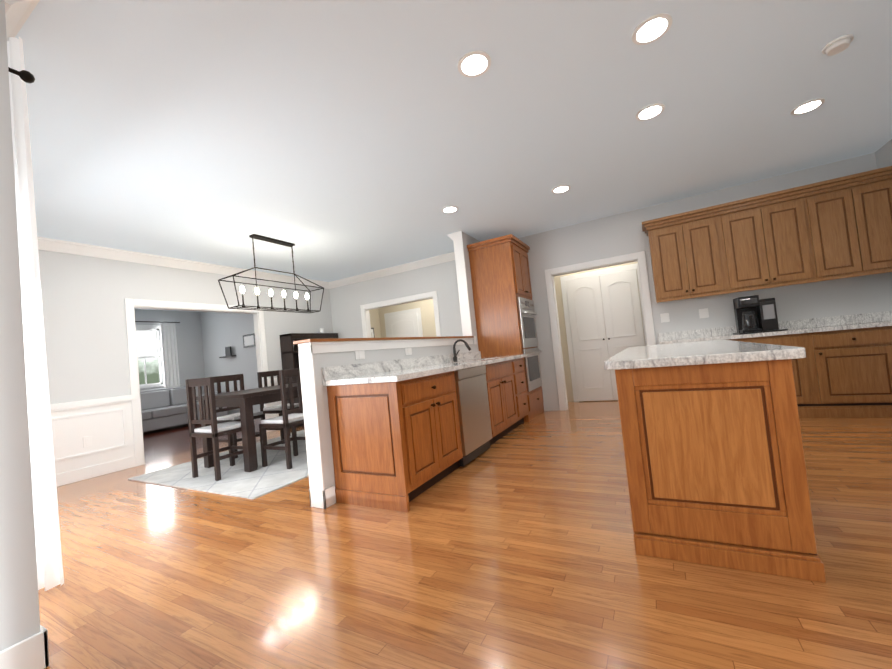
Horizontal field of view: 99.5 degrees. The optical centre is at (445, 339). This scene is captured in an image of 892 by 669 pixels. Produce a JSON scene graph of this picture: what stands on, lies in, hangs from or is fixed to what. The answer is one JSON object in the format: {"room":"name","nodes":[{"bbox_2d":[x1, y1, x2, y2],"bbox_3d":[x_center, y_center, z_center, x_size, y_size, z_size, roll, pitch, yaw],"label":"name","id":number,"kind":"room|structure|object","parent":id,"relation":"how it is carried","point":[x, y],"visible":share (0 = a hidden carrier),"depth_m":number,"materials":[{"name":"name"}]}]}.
{"room":"kitchen","nodes":[
{"label":"kitchen","id":0,"kind":"room"},
{"bbox_2d":[0,0,39,650],"bbox_3d":[-3.282,0.075,2.292,3.675,2.720,0.120,-7,-2,28],"label":"wall","id":1,"kind":"structure","parent":0,"point":[19,611],"depth_m":1.41,"materials":[{"name":"grey paint"}]},
{"bbox_2d":[8,67,34,82],"bbox_3d":[-1.792,-1.114,1.582,0.060,0.060,0.093,-7,-2,28],"label":"curtain rod","id":2,"kind":"object","parent":1,"relation":"attached to","point":[26,76],"visible":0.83,"depth_m":1.59,"materials":[{"name":"black metal"}]},
{"bbox_2d":[5,0,39,40],"bbox_3d":[-3.309,-1.228,2.414,3.570,0.115,0.105,-7,-2,28],"label":"crown molding","id":3,"kind":"structure","parent":1,"relation":"attached to","point":[18,13],"depth_m":1.63,"materials":[{"name":"white wood"}]},
{"bbox_2d":[0,626,49,668],"bbox_3d":[-2.236,1.190,0.093,0.016,0.135,3.046,-7,-2,28],"label":"baseboard","id":4,"kind":"structure","parent":1,"relation":"attached to","point":[31,652],"depth_m":1.38,"materials":[{"name":"white wood"}]},
{"bbox_2d":[7,37,63,590],"bbox_3d":[-2.182,-0.051,1.906,0.730,2.675,0.262,-7,-2,28],"label":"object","id":5,"kind":"object","parent":1,"relation":"hanging from","point":[48,542],"visible":0.56,"depth_m":1.86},
{"bbox_2d":[134,309,205,390],"bbox_3d":[-7.879,0.701,6.947,0.120,2.720,6.740,-7,-2,28],"label":"wall","id":6,"kind":"structure","parent":0,"point":[189,329],"depth_m":9.42,"materials":[{"name":"grey paint"}]},
{"bbox_2d":[136,325,164,388],"bbox_3d":[-6.920,0.414,8.669,0.110,1.490,0.810,-7,-2,28],"label":"living room window","id":7,"kind":"structure","parent":6,"relation":"in","point":[159,356],"depth_m":8.89,"materials":[{"name":"white wood"}]},
{"bbox_2d":[135,321,179,322],"bbox_3d":[-6.899,-0.399,8.644,0.024,0.023,1.450,-7,-2,28],"label":"curtain rod","id":8,"kind":"object","parent":6,"relation":"attached to","point":[157,322],"visible":0.66,"depth_m":8.86,"materials":[{"name":"black metal"}]},
{"bbox_2d":[160,323,179,387],"bbox_3d":[-6.558,0.793,9.008,0.044,2.370,0.320,-7,-2,28],"label":"curtain","id":9,"kind":"object","parent":8,"relation":"hanging from","point":[170,355],"visible":0.65,"depth_m":9.02,"materials":[{"name":"white fabric"}]},
{"bbox_2d":[38,250,380,473],"bbox_3d":[-3.300,0.222,6.205,0.120,2.720,6.970,-7,-2,28],"label":"wall","id":10,"kind":"structure","parent":0,"point":[84,315],"depth_m":4.65,"materials":[{"name":"grey paint"}]},
{"bbox_2d":[50,395,134,473],"bbox_3d":[-4.339,1.090,3.955,0.032,0.760,1.760,-7,-2,28],"label":"wainscoting","id":11,"kind":"structure","parent":10,"relation":"attached to","point":[106,424],"depth_m":4.39,"materials":[{"name":"white wood"}]},
{"bbox_2d":[56,456,135,486],"bbox_3d":[-4.303,1.536,3.943,0.016,0.135,1.760,-7,-2,28],"label":"baseboard","id":12,"kind":"structure","parent":10,"relation":"attached to","point":[65,478],"depth_m":4.36,"materials":[{"name":"white wood"}]},
{"bbox_2d":[37,236,328,287],"bbox_3d":[-3.674,-1.075,5.567,0.105,0.115,5.290,-7,-2,28],"label":"crown molding","id":13,"kind":"structure","parent":10,"relation":"attached to","point":[48,244],"depth_m":5.08,"materials":[{"name":"white wood"}]},
{"bbox_2d":[269,378,281,417],"bbox_3d":[-2.610,1.038,7.130,0.032,0.760,1.590,-7,-2,28],"label":"trim","id":14,"kind":"structure","parent":10,"relation":"attached to","point":[275,379],"depth_m":6.52,"materials":[{"name":"white wood"}]},
{"bbox_2d":[371,328,374,337],"bbox_3d":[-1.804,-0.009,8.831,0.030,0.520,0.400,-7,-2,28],"label":"light switch","id":15,"kind":"object","parent":10,"relation":"attached to","point":[372,332],"visible":0.12,"depth_m":8.96,"materials":[{"name":"white plastic"}]},
{"bbox_2d":[198,312,259,414],"bbox_3d":[-4.367,0.423,8.799,4.260,2.720,0.120,-7,-2,28],"label":"wall","id":16,"kind":"structure","parent":0,"point":[204,339],"depth_m":9.24,"materials":[{"name":"grey paint"}]},
{"bbox_2d":[219,346,235,357],"bbox_3d":[-5.319,0.315,9.177,0.500,0.250,0.120,-7,-2,28],"label":"wall shelf","id":17,"kind":"object","parent":16,"relation":"attached to","point":[228,353],"depth_m":9.12,"materials":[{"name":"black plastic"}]},
{"bbox_2d":[243,333,255,347],"bbox_3d":[-4.597,0.035,8.830,0.450,0.300,0.033,-7,-2,28],"label":"framed picture","id":18,"kind":"object","parent":16,"relation":"attached to","point":[248,340],"depth_m":8.81,"materials":[{"name":"black plastic"}]},
{"bbox_2d":[293,231,480,508],"bbox_3d":[-0.153,-0.153,4.476,0.184,2.720,3.865,-7,-2,28],"label":"wall","id":19,"kind":"structure","parent":0,"point":[316,356],"depth_m":2.93,"materials":[{"name":"grey paint"}]},
{"bbox_2d":[355,351,364,359],"bbox_3d":[-0.732,0.134,3.216,0.009,0.075,0.118,-7,-2,28],"label":"outlet","id":20,"kind":"object","parent":19,"relation":"attached to","point":[359,354],"visible":1,"depth_m":3.21,"materials":[{"name":"white plastic"}]},
{"bbox_2d":[322,351,481,378],"bbox_3d":[-0.216,0.240,4.111,0.031,0.100,2.931,-7,-2,28],"label":"backsplash","id":21,"kind":"structure","parent":19,"relation":"attached to","point":[391,365],"depth_m":3.50,"materials":[{"name":"white stone"}]},
{"bbox_2d":[405,348,411,354],"bbox_3d":[-0.383,0.124,3.857,0.009,0.075,0.118,-7,-2,28],"label":"outlet","id":22,"kind":"object","parent":19,"relation":"attached to","point":[408,351],"visible":1,"depth_m":3.85,"materials":[{"name":"white plastic"}]},
{"bbox_2d":[379,299,435,337],"bbox_3d":[0.011,-0.021,8.457,3.800,2.720,0.120,-7,-2,28],"label":"wall","id":23,"kind":"structure","parent":0,"point":[426,307],"depth_m":8.68,"materials":[{"name":"beige paint"}]},
{"bbox_2d":[384,308,422,336],"bbox_3d":[-0.951,0.387,8.893,1.040,2.130,0.043,-7,-2,28],"label":"door","id":24,"kind":"structure","parent":23,"relation":"attached to","point":[404,324],"depth_m":8.88,"materials":[{"name":"white wood"}]},
{"bbox_2d":[15,0,891,311],"bbox_3d":[-2.413,-1.349,4.164,12.900,0.080,10.100,-7,-2,28],"label":"ceiling","id":25,"kind":"structure","parent":0,"point":[331,140],"depth_m":2.71,"materials":[{"name":"white paint"}]},
{"bbox_2d":[218,234,323,312],"bbox_3d":[-2.211,-0.835,4.905,0.293,0.926,1.353,-7,-2,28],"label":"chandelier","id":26,"kind":"object","parent":25,"relation":"hanging from","point":[270,240],"visible":1,"depth_m":4.81,"materials":[{"name":"black metal"}]},
{"bbox_2d":[442,206,457,212],"bbox_3d":[0.047,-1.536,4.472,0.200,0.011,0.200,-7,-2,28],"label":"recessed light","id":27,"kind":"object","parent":25,"relation":"in","point":[449,209],"visible":0.94,"depth_m":4.45,"materials":[{"name":"white"}]},
{"bbox_2d":[458,50,490,77],"bbox_3d":[0.168,-1.630,2.241,0.200,0.011,0.200,-7,-2,28],"label":"recessed light","id":28,"kind":"object","parent":25,"relation":"in","point":[476,63],"visible":1,"depth_m":2.23,"materials":[{"name":"white"}]},
{"bbox_2d":[552,185,569,192],"bbox_3d":[1.279,-1.667,4.197,0.200,0.011,0.200,-7,-2,28],"label":"recessed light","id":29,"kind":"object","parent":25,"relation":"in","point":[561,188],"visible":0.98,"depth_m":4.18,"materials":[{"name":"white"}]},
{"bbox_2d":[636,103,664,120],"bbox_3d":[1.569,-1.744,2.900,0.200,0.011,0.200,-7,-2,28],"label":"recessed light","id":30,"kind":"object","parent":25,"relation":"in","point":[651,111],"visible":1,"depth_m":2.89,"materials":[{"name":"white"}]},
{"bbox_2d":[632,13,671,44],"bbox_3d":[1.152,-1.732,2.113,0.200,0.011,0.200,-7,-2,28],"label":"recessed light","id":31,"kind":"object","parent":25,"relation":"in","point":[653,28],"visible":1,"depth_m":2.10,"materials":[{"name":"white"}]},
{"bbox_2d":[791,98,824,114],"bbox_3d":[2.915,-1.871,3.041,0.200,0.011,0.200,-7,-2,28],"label":"recessed light","id":32,"kind":"object","parent":25,"relation":"in","point":[808,106],"visible":0.98,"depth_m":3.03,"materials":[{"name":"white"}]},
{"bbox_2d":[822,34,853,55],"bbox_3d":[2.459,-1.837,2.368,0.140,0.041,0.140,-7,-2,28],"label":"smoke detector","id":33,"kind":"object","parent":25,"relation":"attached to","point":[837,45],"visible":0.98,"depth_m":2.34,"materials":[{"name":"white plastic"}]},
{"bbox_2d":[38,401,891,668],"bbox_3d":[-2.140,1.421,4.061,12.900,0.050,10.100,-7,-2,28],"label":"floor","id":34,"kind":"structure","parent":0,"point":[514,548],"depth_m":1.76,"materials":[{"name":"brown wood"}]},
{"bbox_2d":[140,386,227,431],"bbox_3d":[-6.189,1.512,8.090,1.070,0.860,2.400,-7,-2,28],"label":"sofa","id":35,"kind":"object","parent":34,"relation":"on","point":[162,408],"visible":0.19,"depth_m":8.06,"materials":[{"name":"grey fabric"}]},
{"bbox_2d":[128,430,308,498],"bbox_3d":[-1.859,1.387,4.762,2.170,0.011,2.700,-7,-2,28],"label":"rug","id":36,"kind":"object","parent":34,"relation":"on","point":[236,480],"visible":0.5,"depth_m":3.84,"materials":[{"name":"white fabric"}]},
{"bbox_2d":[185,377,257,480],"bbox_3d":[-2.349,0.892,3.962,0.440,1.006,0.430,-7,-2,28],"label":"chair","id":37,"kind":"object","parent":36,"relation":"on","point":[214,430],"visible":0.79,"depth_m":3.82,"materials":[{"name":"grey wood"}]},
{"bbox_2d":[214,374,266,457],"bbox_3d":[-2.668,0.957,4.854,0.430,1.006,0.440,-7,-2,28],"label":"chair","id":38,"kind":"object","parent":36,"relation":"on","point":[226,379],"visible":0.46,"depth_m":4.87,"materials":[{"name":"grey wood"}]},
{"bbox_2d":[196,383,297,471],"bbox_3d":[-2.020,0.992,4.752,0.900,0.800,1.660,-7,-2,28],"label":"dining table","id":39,"kind":"object","parent":36,"relation":"on","point":[245,401],"visible":0.38,"depth_m":3.98,"materials":[{"name":"black wood"}]},
{"bbox_2d":[257,370,304,443],"bbox_3d":[-2.347,0.947,5.442,0.430,1.006,0.440,-7,-2,28],"label":"chair","id":40,"kind":"object","parent":36,"relation":"on","point":[277,409],"visible":0.27,"depth_m":5.36,"materials":[{"name":"grey wood"}]},
{"bbox_2d":[259,368,305,468],"bbox_3d":[-1.715,0.836,4.128,0.430,1.006,0.440,-7,-2,28],"label":"chair","id":41,"kind":"object","parent":36,"relation":"on","point":[292,418],"visible":0.79,"depth_m":3.96,"materials":[{"name":"grey wood"}]},
{"bbox_2d":[280,328,337,426],"bbox_3d":[-2.412,0.655,7.083,0.496,1.750,1.160,-7,-2,28],"label":"hutch","id":42,"kind":"object","parent":34,"relation":"on","point":[289,354],"visible":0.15,"depth_m":6.69,"materials":[{"name":"brown wood"}]},
{"bbox_2d":[327,371,469,511],"bbox_3d":[-0.359,0.746,3.076,0.664,0.870,0.892,-7,-2,28],"label":"base cabinet","id":43,"kind":"object","parent":34,"relation":"on","point":[404,432],"depth_m":2.73,"materials":[{"name":"brown wood"}]},
{"bbox_2d":[323,355,525,386],"bbox_3d":[0.077,0.276,3.952,0.688,0.040,2.931,-7,-2,28],"label":"countertop","id":44,"kind":"structure","parent":43,"relation":"on","point":[435,368],"depth_m":3.00,"materials":[{"name":"white stone"}]},
{"bbox_2d":[453,339,470,361],"bbox_3d":[0.211,0.131,4.558,0.249,0.265,0.140,-7,-2,28],"label":"faucet","id":45,"kind":"object","parent":44,"relation":"on","point":[455,359],"visible":1,"depth_m":4.54,"materials":[{"name":"black metal"}]},
{"bbox_2d":[462,363,497,461],"bbox_3d":[0.012,0.734,3.757,0.664,0.870,0.660,-7,-2,28],"label":"dishwasher","id":46,"kind":"object","parent":34,"relation":"on","point":[476,403],"depth_m":3.63,"materials":[{"name":"silver metal"}]},
{"bbox_2d":[467,234,543,421],"bbox_3d":[0.939,-0.131,5.588,0.715,2.545,0.862,-7,-2,28],"label":"tall cabinet","id":47,"kind":"object","parent":34,"relation":"on","point":[505,314],"visible":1,"depth_m":5.30,"materials":[{"name":"brown wood"}]},
{"bbox_2d":[490,359,521,439],"bbox_3d":[0.382,0.723,4.437,0.664,0.870,0.888,-7,-2,28],"label":"base cabinet","id":48,"kind":"object","parent":34,"relation":"on","point":[503,376],"depth_m":4.35,"materials":[{"name":"brown wood"}]},
{"bbox_2d":[514,359,527,422],"bbox_3d":[0.703,0.713,5.027,0.664,0.870,0.456,-7,-2,28],"label":"base cabinet","id":49,"kind":"object","parent":34,"relation":"on","point":[522,396],"depth_m":4.91,"materials":[{"name":"brown wood"}]},
{"bbox_2d":[615,360,825,582],"bbox_3d":[1.622,0.530,2.519,0.664,0.870,2.024,-7,-2,28],"label":"kitchen island","id":50,"kind":"object","parent":34,"relation":"on","point":[714,455],"depth_m":1.63,"materials":[{"name":"brown wood"}]},
{"bbox_2d":[604,340,805,371],"bbox_3d":[1.575,0.076,2.545,0.740,0.040,2.100,-7,-2,28],"label":"island countertop","id":51,"kind":"structure","parent":50,"relation":"on","point":[710,351],"depth_m":1.72,"materials":[{"name":"white stone"}]},
{"bbox_2d":[730,335,817,417],"bbox_3d":[3.617,0.398,4.278,0.645,0.870,0.617,-7,-2,28],"label":"base cabinet","id":52,"kind":"object","parent":34,"relation":"on","point":[804,382],"depth_m":3.90,"materials":[{"name":"brown wood"}]},
{"bbox_2d":[806,327,891,417],"bbox_3d":[4.167,0.333,3.978,0.615,0.870,0.617,-7,-2,28],"label":"base cabinet","id":53,"kind":"object","parent":34,"relation":"on","point":[843,369],"depth_m":3.72,"materials":[{"name":"brown wood"}]},
{"bbox_2d":[658,319,891,344],"bbox_3d":[3.663,-0.067,4.237,2.222,0.040,0.632,-7,-2,28],"label":"countertop","id":54,"kind":"structure","parent":53,"relation":"on","point":[881,322],"depth_m":4.00,"materials":[{"name":"white stone"}]},
{"bbox_2d":[733,295,787,333],"bbox_3d":[3.544,-0.286,4.308,0.420,0.420,0.380,-7,-2,28],"label":"coffee maker","id":55,"kind":"object","parent":54,"relation":"on","point":[754,314],"visible":1,"depth_m":4.25,"materials":[{"name":"black plastic"}]},
{"bbox_2d":[554,261,644,401],"bbox_3d":[2.550,-0.355,6.215,2.840,2.720,0.120,-7,-2,28],"label":"wall","id":56,"kind":"structure","parent":0,"point":[564,345],"depth_m":6.43,"materials":[{"name":"beige paint"}]},
{"bbox_2d":[560,263,646,401],"bbox_3d":[2.584,-0.066,6.089,1.240,2.130,0.073,-7,-2,28],"label":"double door","id":57,"kind":"structure","parent":56,"relation":"attached to","point":[620,319],"depth_m":6.14,"materials":[{"name":"white wood"}]},
{"bbox_2d":[329,153,891,410],"bbox_3d":[1.236,-0.234,5.987,8.340,2.720,0.120,-7,-2,28],"label":"wall","id":58,"kind":"structure","parent":0,"point":[610,236],"depth_m":5.17,"materials":[{"name":"grey paint"}]},
{"bbox_2d":[329,252,454,287],"bbox_3d":[-0.911,-1.293,7.011,3.385,0.115,0.105,-7,-2,28],"label":"crown molding","id":59,"kind":"structure","parent":58,"relation":"attached to","point":[447,257],"depth_m":7.02,"materials":[{"name":"white wood"}]},
{"bbox_2d":[660,313,669,322],"bbox_3d":[2.904,-0.284,5.003,0.100,0.118,0.009,-7,-2,28],"label":"light switch","id":60,"kind":"object","parent":58,"relation":"attached to","point":[664,317],"visible":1,"depth_m":5.00,"materials":[{"name":"white plastic"}]},
{"bbox_2d":[646,210,725,301],"bbox_3d":[3.009,-0.997,4.752,0.730,0.940,0.327,-7,-2,28],"label":"upper cabinet","id":61,"kind":"object","parent":58,"relation":"attached to","point":[686,253],"depth_m":4.60,"materials":[{"name":"brown wood"}]},
{"bbox_2d":[699,308,708,317],"bbox_3d":[3.279,-0.328,4.798,0.100,0.118,0.009,-7,-2,28],"label":"outlet","id":62,"kind":"object","parent":58,"relation":"attached to","point":[703,313],"visible":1,"depth_m":4.79,"materials":[{"name":"white plastic"}]},
{"bbox_2d":[718,194,813,293],"bbox_3d":[3.697,-1.079,4.375,0.848,0.940,0.327,-7,-2,28],"label":"upper cabinet","id":63,"kind":"object","parent":58,"relation":"attached to","point":[766,244],"depth_m":4.24,"materials":[{"name":"brown wood"}]},
{"bbox_2d":[658,311,891,338],"bbox_3d":[3.801,-0.141,4.503,2.222,0.100,0.030,-7,-2,28],"label":"backsplash","id":64,"kind":"structure","parent":58,"relation":"attached to","point":[873,317],"depth_m":4.32,"materials":[{"name":"white stone"}]},
{"bbox_2d":[802,182,853,283],"bbox_3d":[4.187,-1.137,4.108,0.425,0.940,0.327,-7,-2,28],"label":"upper cabinet","id":65,"kind":"object","parent":58,"relation":"attached to","point":[836,228],"depth_m":4.00,"materials":[{"name":"brown wood"}]},
{"bbox_2d":[842,174,891,276],"bbox_3d":[4.435,-1.167,3.972,0.394,0.940,0.327,-7,-2,28],"label":"upper cabinet","id":66,"kind":"object","parent":58,"relation":"attached to","point":[867,201],"depth_m":3.85,"materials":[{"name":"brown wood"}]},
{"bbox_2d":[875,139,891,168],"bbox_3d":[2.805,-0.599,0.321,0.120,2.720,8.560,-7,-2,28],"label":"wall","id":67,"kind":"structure","parent":0,"point":[883,154],"depth_m":3.89,"materials":[{"name":"grey paint"}]},
{"label":"outside","id":68,"kind":"structure","parent":0,"visible":0},
{"bbox_2d":[136,331,158,384],"bbox_3d":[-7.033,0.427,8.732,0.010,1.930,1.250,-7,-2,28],"label":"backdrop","id":69,"kind":"structure","parent":68,"point":[146,344],"depth_m":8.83,"materials":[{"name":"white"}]}
]}

